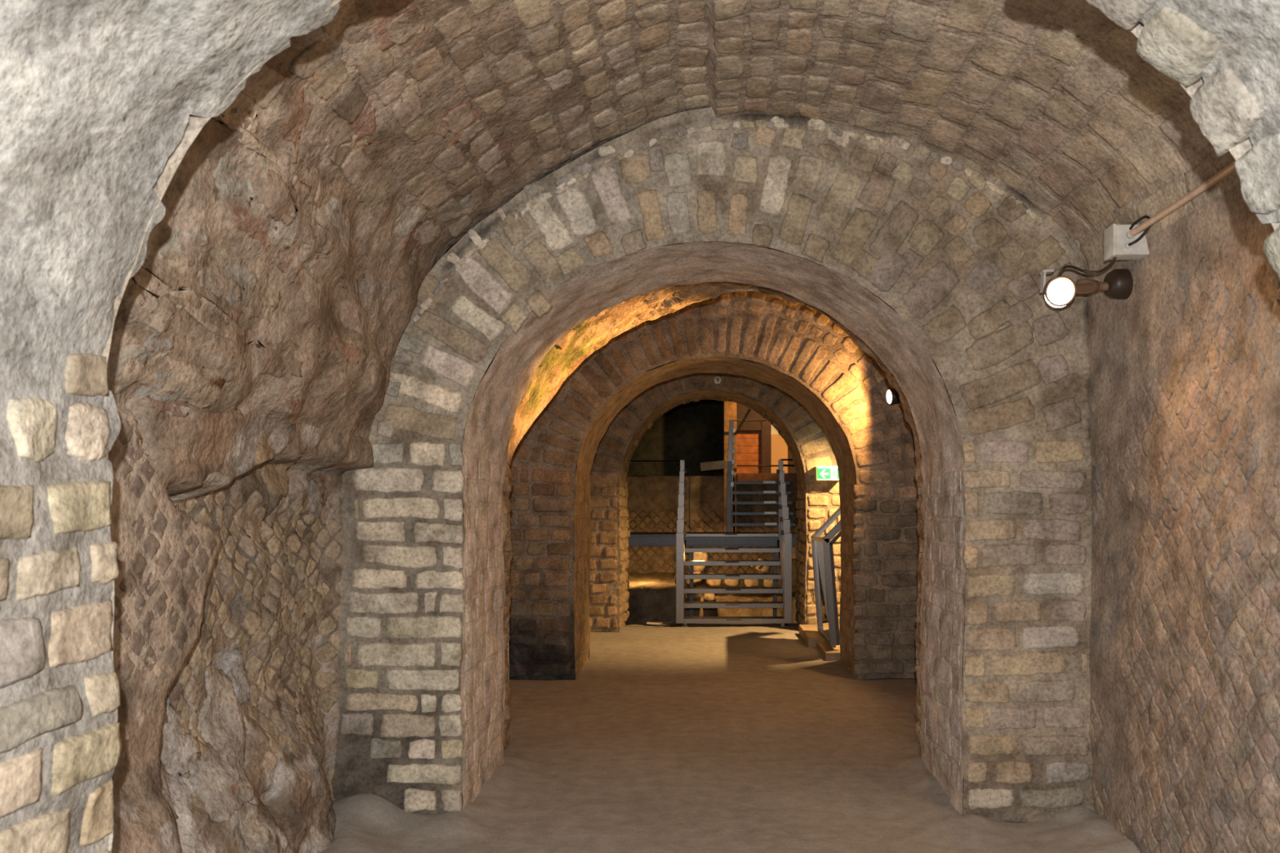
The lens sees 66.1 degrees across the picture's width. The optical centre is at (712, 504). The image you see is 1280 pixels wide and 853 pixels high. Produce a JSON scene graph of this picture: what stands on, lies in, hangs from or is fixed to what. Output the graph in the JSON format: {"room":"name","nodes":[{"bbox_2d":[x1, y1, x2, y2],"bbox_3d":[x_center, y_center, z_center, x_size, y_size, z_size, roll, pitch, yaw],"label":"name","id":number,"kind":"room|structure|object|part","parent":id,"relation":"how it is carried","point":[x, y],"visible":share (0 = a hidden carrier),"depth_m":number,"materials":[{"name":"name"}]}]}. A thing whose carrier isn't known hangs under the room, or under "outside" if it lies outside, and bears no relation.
{"room":"underground passage","nodes":[
{"label":"underground passage","id":0,"kind":"room"},
{"bbox_2d":[106,386,373,852],"bbox_3d":[-1.788,0.631,3.534,0.364,1.970,2.989,0,0,-3],"label":"wall","id":1,"kind":"structure","parent":0,"point":[224,591],"depth_m":3.70,"materials":[{"name":"brown stone"}]},
{"bbox_2d":[507,636,509,679],"bbox_3d":[-1.861,0.549,7.715,0.069,2.119,2.558,0,0,1],"label":"wall","id":2,"kind":"structure","parent":0,"point":[508,637],"depth_m":8.89,"materials":[{"name":"brown stone"}]},
{"bbox_2d":[0,0,1279,852],"bbox_3d":[0.024,-0.215,1.547,3.939,3.658,1.141,0,0,0],"label":"wall","id":3,"kind":"structure","parent":0,"point":[100,100],"depth_m":1.86,"materials":[{"name":"white stone"}]},
{"bbox_2d":[110,0,1245,439],"bbox_3d":[0.036,-1.161,3.535,3.727,1.766,3.001,0,0,0],"label":"ceiling","id":4,"kind":"structure","parent":0,"point":[279,273],"depth_m":3.85,"materials":[{"name":"brown stone"}]},
{"bbox_2d":[1128,155,1244,236],"bbox_3d":[1.812,-1.179,3.278,0.041,0.049,1.916,0,0,0],"label":"cable conduit","id":5,"kind":"object","parent":4,"relation":"attached to","point":[1235,164],"visible":0.84,"depth_m":3.72,"materials":[{"name":"beige plastic"}]},
{"bbox_2d":[627,399,760,475],"bbox_3d":[0.003,-0.502,20.600,6.825,6.223,0.042,0,0,0],"label":"wall","id":6,"kind":"structure","parent":0,"point":[693,432],"depth_m":20.60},
{"bbox_2d":[330,109,1093,822],"bbox_3d":[0.017,-0.272,6.072,3.890,3.764,2.413,0,0,0],"label":"archway","id":7,"kind":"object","parent":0,"point":[931,261],"depth_m":4.92,"materials":[{"name":"beige brick"}]},
{"bbox_2d":[626,475,797,585],"bbox_3d":[-0.002,1.048,17.976,6.818,3.134,1.447,0,0,0],"label":"wall","id":8,"kind":"structure","parent":0,"point":[652,500],"depth_m":17.30,"materials":[{"name":"brown stone"}]},
{"bbox_2d":[507,290,918,679],"bbox_3d":[0.015,-0.284,9.485,3.937,3.803,1.178,0,0,0],"label":"wall","id":9,"kind":"structure","parent":0,"point":[793,349],"depth_m":8.93,"materials":[{"name":"beige brick"}]},
{"bbox_2d":[588,371,840,631],"bbox_3d":[0.479,-0.281,12.868,4.816,3.795,1.213,0,0,0],"label":"wall","id":10,"kind":"structure","parent":0,"point":[810,446],"depth_m":12.30,"materials":[{"name":"beige brick"}]},
{"bbox_2d":[714,376,720,384],"bbox_3d":[0.062,-1.553,12.277,0.090,0.090,0.106,0,0,0],"label":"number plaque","id":11,"kind":"object","parent":10,"relation":"attached to","point":[717,380],"visible":1,"depth_m":12.23,"materials":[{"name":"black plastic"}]},
{"bbox_2d":[814,466,839,480],"bbox_3d":[1.435,-0.383,12.223,0.304,0.180,0.235,0,0,0],"label":"exit sign","id":12,"kind":"object","parent":10,"relation":"attached to","point":[821,473],"visible":0.91,"depth_m":12.11,"materials":[{"name":"green plastic"}]},
{"bbox_2d":[319,623,1141,852],"bbox_3d":[0.450,1.986,5.705,5.900,1.129,14.810,0,0,0],"label":"floor","id":13,"kind":"structure","parent":0,"point":[695,738],"depth_m":5.73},
{"bbox_2d":[646,622,662,624],"bbox_3d":[-0.765,1.583,12.960,0.210,0.035,0.120,0,0,0],"label":"cable cover","id":14,"kind":"object","parent":13,"relation":"on","point":[648,623],"visible":0.73,"depth_m":12.90,"materials":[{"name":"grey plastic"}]},
{"bbox_2d":[625,622,685,626],"bbox_3d":[-0.750,1.573,12.821,0.804,0.040,0.105,0,0,6],"label":"cable","id":15,"kind":"object","parent":13,"relation":"on","point":[628,624],"visible":1,"depth_m":12.81,"materials":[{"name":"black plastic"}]},
{"bbox_2d":[665,622,679,624],"bbox_3d":[-0.530,1.583,12.960,0.180,0.035,0.120,0,0,0],"label":"cable cover","id":16,"kind":"object","parent":13,"relation":"on","point":[666,623],"visible":0.64,"depth_m":12.90,"materials":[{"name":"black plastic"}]},
{"bbox_2d":[675,459,791,626],"bbox_3d":[0.280,0.484,13.630,1.514,2.270,1.701,0,0,0],"label":"metal staircase","id":17,"kind":"structure","parent":13,"relation":"on","point":[784,548],"depth_m":13.31,"materials":[{"name":"metal"}]},
{"bbox_3d":[-0.424,0.965,12.795,0.105,1.180,0.030,0,0,0],"label":"post","id":18,"kind":"part","parent":17,"relation":"part of","materials":[{"name":"metal"}]},
{"bbox_3d":[-0.427,0.793,13.060,0.099,1.179,0.030,0,0,0],"label":"post","id":19,"kind":"part","parent":17,"relation":"part of","materials":[{"name":"metal"}]},
{"bbox_3d":[-0.430,0.622,13.325,0.093,1.178,0.030,0,0,0],"label":"post","id":20,"kind":"part","parent":17,"relation":"part of","materials":[{"name":"metal"}]},
{"bbox_3d":[-0.433,0.451,13.590,0.087,1.177,0.030,0,0,0],"label":"post","id":21,"kind":"part","parent":17,"relation":"part of","materials":[{"name":"metal"}]},
{"bbox_3d":[-0.436,0.279,13.855,0.081,1.176,0.030,0,0,0],"label":"post","id":22,"kind":"part","parent":17,"relation":"part of","materials":[{"name":"metal"}]},
{"bbox_3d":[-0.440,0.107,14.120,0.075,1.175,0.030,0,0,0],"label":"post","id":23,"kind":"part","parent":17,"relation":"part of","materials":[{"name":"metal"}]},
{"bbox_3d":[-0.443,-0.064,14.385,0.069,1.174,0.030,0,0,0],"label":"post","id":24,"kind":"part","parent":17,"relation":"part of","materials":[{"name":"metal"}]},
{"bbox_3d":[0.280,0.643,14.146,0.200,0.028,0.028,0,0,0],"label":"grip plate","id":25,"kind":"part","parent":17,"relation":"part of","materials":[{"name":"metal"}]},
{"bbox_3d":[0.280,0.815,13.878,0.200,0.028,0.028,0,0,0],"label":"grip plate","id":26,"kind":"part","parent":17,"relation":"part of","materials":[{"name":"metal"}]},
{"bbox_3d":[0.280,0.987,13.610,0.200,0.028,0.028,0,0,0],"label":"grip plate","id":27,"kind":"part","parent":17,"relation":"part of","materials":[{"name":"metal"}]},
{"bbox_3d":[0.280,1.159,13.342,0.200,0.028,0.028,0,0,0],"label":"grip plate","id":28,"kind":"part","parent":17,"relation":"part of","materials":[{"name":"metal"}]},
{"bbox_3d":[0.280,1.331,13.074,0.200,0.028,0.028,0,0,0],"label":"grip plate","id":29,"kind":"part","parent":17,"relation":"part of","materials":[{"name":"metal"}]},
{"bbox_3d":[0.280,1.503,12.806,0.200,0.028,0.028,0,0,0],"label":"grip plate","id":30,"kind":"part","parent":17,"relation":"part of","materials":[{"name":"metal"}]},
{"bbox_3d":[1.002,-0.064,14.385,0.069,1.174,0.030,0,0,0],"label":"post","id":31,"kind":"part","parent":17,"relation":"part of","materials":[{"name":"metal"}]},
{"bbox_3d":[1.000,0.107,14.120,0.075,1.175,0.030,0,0,0],"label":"post","id":32,"kind":"part","parent":17,"relation":"part of","materials":[{"name":"metal"}]},
{"bbox_3d":[0.997,0.279,13.855,0.081,1.176,0.030,0,0,0],"label":"post","id":33,"kind":"part","parent":17,"relation":"part of","materials":[{"name":"metal"}]},
{"bbox_3d":[0.994,0.451,13.590,0.087,1.177,0.030,0,0,0],"label":"post","id":34,"kind":"part","parent":17,"relation":"part of","materials":[{"name":"metal"}]},
{"bbox_3d":[0.991,0.622,13.325,0.093,1.178,0.030,0,0,0],"label":"post","id":35,"kind":"part","parent":17,"relation":"part of","materials":[{"name":"metal"}]},
{"bbox_3d":[0.988,0.793,13.060,0.099,1.179,0.030,0,0,0],"label":"post","id":36,"kind":"part","parent":17,"relation":"part of","materials":[{"name":"metal"}]},
{"bbox_3d":[0.985,0.965,12.795,0.105,1.180,0.030,0,0,0],"label":"post","id":37,"kind":"part","parent":17,"relation":"part of","materials":[{"name":"metal"}]},
{"bbox_2d":[799,624,839,647],"bbox_3d":[1.835,1.555,11.550,1.530,0.130,1.200,0,0,0],"label":"stone step","id":38,"kind":"structure","parent":13,"relation":"on","point":[810,633],"depth_m":11.35,"materials":[{"name":"beige stone"}]},
{"bbox_2d":[810,506,839,648],"bbox_3d":[1.503,0.606,10.865,0.708,1.788,1.280,0,0,0],"label":"barrier","id":39,"kind":"object","parent":38,"relation":"on","point":[824,582],"visible":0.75,"depth_m":10.61,"materials":[{"name":"metal"}]},
{"bbox_3d":[1.185,0.385,10.850,0.050,0.070,1.201,0,0,0],"label":"rail","id":40,"kind":"part","parent":39,"relation":"part of","materials":[{"name":"metal"}]},
{"bbox_3d":[1.265,1.475,10.850,0.050,0.050,1.200,0,0,0],"label":"rail","id":41,"kind":"part","parent":39,"relation":"part of","materials":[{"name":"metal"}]},
{"bbox_3d":[1.489,0.595,10.250,0.680,1.765,0.050,0,0,0],"label":"frame","id":42,"kind":"part","parent":39,"relation":"part of","materials":[{"name":"metal"}]},
{"bbox_3d":[1.539,0.625,10.280,0.635,1.702,0.050,0,0,0],"label":"frame","id":43,"kind":"part","parent":39,"relation":"part of","materials":[{"name":"metal"}]},
{"bbox_2d":[816,640,839,660],"bbox_3d":[1.880,1.573,10.495,1.440,0.095,0.890,0,0,0],"label":"stone step","id":44,"kind":"structure","parent":13,"relation":"on","point":[828,653],"depth_m":10.25,"materials":[{"name":"beige stone"}]},
{"bbox_2d":[1083,174,1279,852],"bbox_3d":[1.893,0.243,3.535,0.080,2.810,2.986,0,0,0],"label":"wall","id":45,"kind":"structure","parent":0,"point":[1183,735],"depth_m":3.89,"materials":[{"name":"beige stone"}]},
{"bbox_2d":[1040,268,1130,307],"bbox_3d":[1.714,-0.995,4.506,0.447,0.216,0.279,0,0,0],"label":"spotlight","id":46,"kind":"object","parent":45,"relation":"attached to","point":[1059,293],"visible":0.98,"depth_m":4.45,"materials":[{"name":"black metal"}]},
{"bbox_3d":[1.557,-1.046,4.620,0.014,0.090,0.050,0,0,0],"label":"mounting plate","id":47,"kind":"part","parent":46,"relation":"part of","materials":[{"name":"metal"}]},
{"bbox_3d":[1.575,-1.095,4.620,0.050,0.016,0.050,0,0,0],"label":"mounting plate","id":48,"kind":"part","parent":46,"relation":"part of","materials":[{"name":"metal"}]},
{"bbox_3d":[1.562,-0.949,4.406,0.125,0.124,0.061,0,0,0],"label":"lamp glass","id":49,"kind":"part","parent":46,"relation":"part of","materials":[{"name":"white glass"}]},
{"bbox_3d":[1.702,-0.991,4.492,0.268,0.090,0.108,0,0,-29],"label":"swivel arm","id":50,"kind":"part","parent":46,"relation":"part of","materials":[{"name":"brown metal"}]},
{"bbox_2d":[1103,223,1144,260],"bbox_3d":[1.829,-1.149,4.290,0.183,0.136,0.125,0,0,0],"label":"junction box","id":51,"kind":"object","parent":45,"relation":"attached to","point":[1117,238],"visible":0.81,"depth_m":4.25,"materials":[{"name":"grey plastic"}]},
{"bbox_2d":[1055,257,1116,279],"bbox_3d":[1.677,-1.051,4.406,0.290,0.084,0.037,0,0,44],"label":"cable","id":52,"kind":"object","parent":51,"relation":"hanging from","point":[1111,263],"visible":0.93,"depth_m":4.39,"materials":[{"name":"brown rubber"}]},
{"bbox_3d":[1.744,-1.149,4.300,0.013,0.136,0.106,0,0,0],"label":"lid","id":53,"kind":"part","parent":51,"relation":"part of","materials":[{"name":"grey plastic"}]},
{"bbox_2d":[1128,216,1151,245],"bbox_3d":[1.826,-1.173,4.190,0.030,0.115,0.123,0,0,-24],"label":"cable loop","id":54,"kind":"object","parent":51,"relation":"attached to","point":[1141,236],"visible":0.89,"depth_m":4.19,"materials":[{"name":"black plastic"}]},
{"bbox_3d":[0.001,-1.310,7.715,3.758,1.649,2.555,0,0,0],"label":"ceiling","id":55,"kind":"structure","parent":0,"visible":0},
{"bbox_2d":[885,388,898,404],"bbox_3d":[1.709,-0.941,8.586,0.363,0.143,0.153,0,0,0],"label":"spotlight","id":56,"kind":"object","parent":55,"relation":"attached to","point":[891,397],"visible":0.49,"depth_m":8.55,"materials":[{"name":"white glass"}]},
{"bbox_3d":[1.548,-0.941,8.582,0.016,0.119,0.120,0,0,-14],"label":"lamp glass","id":57,"kind":"part","parent":56,"relation":"part of","materials":[{"name":"white glass"}]},
{"bbox_3d":[0.000,2.520,17.050,8.000,0.081,7.900,0,0,0],"label":"floor","id":58,"kind":"structure","parent":0,"visible":0},
{"bbox_2d":[626,458,796,616],"bbox_3d":[-0.133,0.925,14.957,2.834,3.190,1.185,0,0,0],"label":"platform","id":59,"kind":"object","parent":58,"relation":"on","point":[693,540],"depth_m":14.40,"materials":[{"name":"grey metal"}]},
{"bbox_3d":[-0.987,-0.087,14.420,1.054,1.115,0.027,0,0,0],"label":"handrail","id":60,"kind":"part","parent":59,"relation":"part of","materials":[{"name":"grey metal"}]},
{"bbox_2d":[688,463,691,533],"bbox_3d":[-0.339,-0.087,14.600,0.050,1.026,0.012,0,0,0],"label":"hanging cord","id":61,"kind":"object","parent":59,"relation":"hanging from","point":[689,464],"visible":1,"depth_m":14.59,"materials":[{"name":"grey metal"}]},
{"bbox_3d":[-0.320,1.565,14.930,0.060,1.910,0.060,0,0,0],"label":"support leg","id":62,"kind":"part","parent":59,"relation":"part of","materials":[{"name":"grey metal"}]},
{"bbox_3d":[0.270,0.437,14.377,0.180,0.026,0.025,0,0,0],"label":"grip plate","id":63,"kind":"part","parent":59,"relation":"part of","materials":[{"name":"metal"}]},
{"bbox_2d":[726,419,795,532],"bbox_3d":[0.772,-0.468,16.226,1.095,1.993,1.513,0,0,0],"label":"metal staircase","id":64,"kind":"structure","parent":59,"relation":"on","point":[731,482],"depth_m":16.04,"materials":[{"name":"grey metal"}]},
{"bbox_2d":[700,460,726,471],"bbox_3d":[0.016,-0.668,16.900,0.454,0.182,0.070,0,0,0],"label":"plank","id":65,"kind":"object","parent":64,"relation":"on","point":[720,464],"visible":1,"depth_m":16.86,"materials":[{"name":"brown wood"}]},
{"bbox_3d":[0.263,-0.020,15.515,0.075,0.960,0.030,0,0,0],"label":"post","id":66,"kind":"part","parent":64,"relation":"part of","materials":[{"name":"grey metal"}]},
{"bbox_3d":[0.286,-0.382,16.055,0.075,0.996,0.030,0,0,0],"label":"post","id":67,"kind":"part","parent":64,"relation":"part of","materials":[{"name":"metal"}]},
{"bbox_3d":[0.275,-0.201,15.785,0.075,0.978,0.030,0,0,0],"label":"post","id":68,"kind":"part","parent":64,"relation":"part of","materials":[{"name":"grey metal"}]},
{"bbox_3d":[0.298,-0.563,16.325,0.075,1.014,0.030,0,0,0],"label":"post","id":69,"kind":"part","parent":64,"relation":"part of","materials":[{"name":"metal"}]},
{"bbox_3d":[0.323,-0.925,16.865,0.075,1.050,0.030,0,0,0],"label":"post","id":70,"kind":"part","parent":64,"relation":"part of","materials":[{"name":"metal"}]},
{"bbox_3d":[0.310,-0.744,16.595,0.075,1.032,0.030,0,0,0],"label":"post","id":71,"kind":"part","parent":64,"relation":"part of","materials":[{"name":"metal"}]},
{"bbox_2d":[734,408,751,434],"bbox_3d":[0.513,-1.402,16.600,0.280,0.433,0.040,0,0,0],"label":"diagonal brace","id":72,"kind":"object","parent":64,"relation":"attached to","point":[748,410],"visible":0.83,"depth_m":16.58,"materials":[{"name":"brown wood"}]},
{"bbox_3d":[0.630,-1.450,16.950,0.600,0.028,0.027,0,0,0],"label":"rail","id":73,"kind":"part","parent":64,"relation":"part of","materials":[{"name":"metal"}]},
{"bbox_3d":[0.965,-0.377,16.684,0.206,0.038,0.032,0,0,0],"label":"grip plate","id":74,"kind":"part","parent":64,"relation":"part of","materials":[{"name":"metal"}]},
{"bbox_3d":[0.955,-0.205,16.414,0.202,0.038,0.032,0,0,0],"label":"grip plate","id":75,"kind":"part","parent":64,"relation":"part of","materials":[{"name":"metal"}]},
{"bbox_3d":[0.945,-0.033,16.144,0.198,0.038,0.032,0,0,0],"label":"grip plate","id":76,"kind":"part","parent":64,"relation":"part of","materials":[{"name":"metal"}]},
{"bbox_3d":[0.935,0.139,15.874,0.194,0.038,0.032,0,0,0],"label":"grip plate","id":77,"kind":"part","parent":64,"relation":"part of","materials":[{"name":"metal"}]},
{"bbox_3d":[0.925,0.311,15.604,0.190,0.038,0.032,0,0,0],"label":"grip plate","id":78,"kind":"part","parent":64,"relation":"part of","materials":[{"name":"metal"}]},
{"bbox_3d":[0.950,1.565,14.930,0.060,1.910,0.060,0,0,0],"label":"support leg","id":79,"kind":"part","parent":59,"relation":"part of","materials":[{"name":"grey metal"}]},
{"bbox_3d":[1.142,-0.085,14.420,0.284,1.170,0.027,0,0,0],"label":"handrail","id":80,"kind":"part","parent":59,"relation":"part of","materials":[{"name":"black metal"}]},
{"bbox_2d":[791,546,797,559],"bbox_3d":[1.283,0.739,15.470,0.095,0.234,0.140,0,0,0],"label":"stub","id":81,"kind":"object","parent":59,"relation":"attached to","point":[794,549],"visible":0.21,"depth_m":15.40,"materials":[{"name":"stone"}]},
{"bbox_2d":[626,571,799,624],"bbox_3d":[0.000,1.863,16.445,6.400,1.375,1.871,0,0,0],"label":"masonry","id":82,"kind":"object","parent":58,"relation":"on","point":[651,597],"visible":0.19,"depth_m":15.62,"materials":[{"name":"brown stone"}]},
{"bbox_2d":[684,570,702,584],"bbox_3d":[-0.320,1.179,15.699,0.323,0.220,0.298,0,0,0],"label":"rubble stone","id":83,"kind":"object","parent":82,"relation":"on","point":[686,581],"visible":0.35,"depth_m":15.59,"materials":[{"name":"beige stone"}]},
{"bbox_2d":[688,552,708,571],"bbox_3d":[-0.222,0.908,15.901,0.319,0.369,0.308,0,0,0],"label":"rubble stone","id":84,"kind":"object","parent":83,"relation":"on","point":[697,556],"visible":0.38,"depth_m":15.78,"materials":[{"name":"beige stone"}]},
{"bbox_2d":[685,593,702,599],"bbox_3d":[-0.298,1.408,15.454,0.259,0.193,0.304,0,0,0],"label":"rubble stone","id":85,"kind":"object","parent":82,"relation":"on","point":[696,596],"visible":0.34,"depth_m":15.32,"materials":[{"name":"brown stone"}]},
{"bbox_2d":[703,593,715,601],"bbox_3d":[-0.051,1.460,15.497,0.181,0.169,0.293,0,0,0],"label":"rubble stone","id":86,"kind":"object","parent":82,"relation":"on","point":[707,597],"visible":0.7,"depth_m":15.37,"materials":[{"name":"beige stone"}]},
{"bbox_2d":[706,573,721,586],"bbox_3d":[0.022,1.212,15.756,0.261,0.221,0.321,0,0,0],"label":"rubble stone","id":87,"kind":"object","parent":82,"relation":"on","point":[717,583],"visible":0.52,"depth_m":15.63,"materials":[{"name":"beige stone"}]},
{"bbox_2d":[724,573,740,586],"bbox_3d":[0.316,1.214,15.698,0.267,0.225,0.302,0,0,0],"label":"rubble stone","id":88,"kind":"object","parent":82,"relation":"on","point":[730,583],"visible":0.62,"depth_m":15.57,"materials":[{"name":"beige stone"}]},
{"bbox_2d":[743,579,759,586],"bbox_3d":[0.630,1.232,15.745,0.251,0.210,0.297,0,0,0],"label":"rubble stone","id":89,"kind":"object","parent":82,"relation":"on","point":[748,583],"visible":0.5,"depth_m":15.62,"materials":[{"name":"beige stone"}]},
{"bbox_2d":[763,579,777,586],"bbox_3d":[0.926,1.229,15.707,0.231,0.228,0.304,0,0,0],"label":"rubble stone","id":90,"kind":"object","parent":82,"relation":"on","point":[766,583],"visible":0.32,"depth_m":15.57,"materials":[{"name":"beige stone"}]},
{"bbox_2d":[755,558,771,573],"bbox_3d":[0.823,0.981,15.749,0.260,0.236,0.318,0,0,0],"label":"rubble stone","id":91,"kind":"object","parent":90,"relation":"on","point":[762,568],"visible":0.59,"depth_m":15.62,"materials":[{"name":"beige stone"}]},
{"bbox_2d":[736,465,796,481],"bbox_3d":[1.810,0.918,18.690,2.780,3.204,3.420,0,0,0],"label":"wooden platform","id":92,"kind":"object","parent":58,"relation":"on","point":[740,477],"visible":0.2,"depth_m":16.98,"materials":[{"name":"brown wood"}]},
{"bbox_2d":[724,400,736,532],"bbox_3d":[0.310,-1.325,17.170,0.220,4.050,0.180,0,0,0],"label":"timber post","id":93,"kind":"object","parent":92,"relation":"attached to","point":[730,407],"visible":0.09,"depth_m":17.08,"materials":[{"name":"brown wood"}]},
{"bbox_2d":[736,403,771,474],"bbox_3d":[0.755,-1.770,18.400,0.710,2.460,0.200,0,0,0],"label":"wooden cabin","id":94,"kind":"object","parent":92,"relation":"on","point":[753,438],"visible":0.4,"depth_m":18.42,"materials":[{"name":"orange wood"}]},
{"bbox_3d":[0.672,-0.960,18.440,0.505,0.835,0.040,0,0,0],"label":"plank panel","id":95,"kind":"part","parent":94,"relation":"part of","materials":[{"name":"orange wood"}]},
{"bbox_3d":[1.160,-0.670,17.050,1.480,0.028,0.027,0,0,0],"label":"guard rail","id":96,"kind":"part","parent":92,"relation":"part of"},
{"bbox_2d":[771,426,778,434],"bbox_3d":[2.140,-1.570,19.800,2.120,2.060,0.100,0,0,0],"label":"wall","id":97,"kind":"structure","parent":92,"relation":"on","point":[774,431],"depth_m":19.75,"materials":[{"name":"beige paint"}]},
{"bbox_2d":[771,434,788,473],"bbox_3d":[1.288,-0.960,19.350,0.415,0.840,0.100,0,0,0],"label":"wall","id":98,"kind":"structure","parent":92,"relation":"on","point":[780,448],"depth_m":19.30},
{"bbox_2d":[788,448,796,473],"bbox_3d":[2.348,-1.270,19.260,1.705,1.460,0.120,0,0,0],"label":"wall","id":99,"kind":"structure","parent":92,"relation":"on","point":[791,469],"depth_m":19.20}
]}

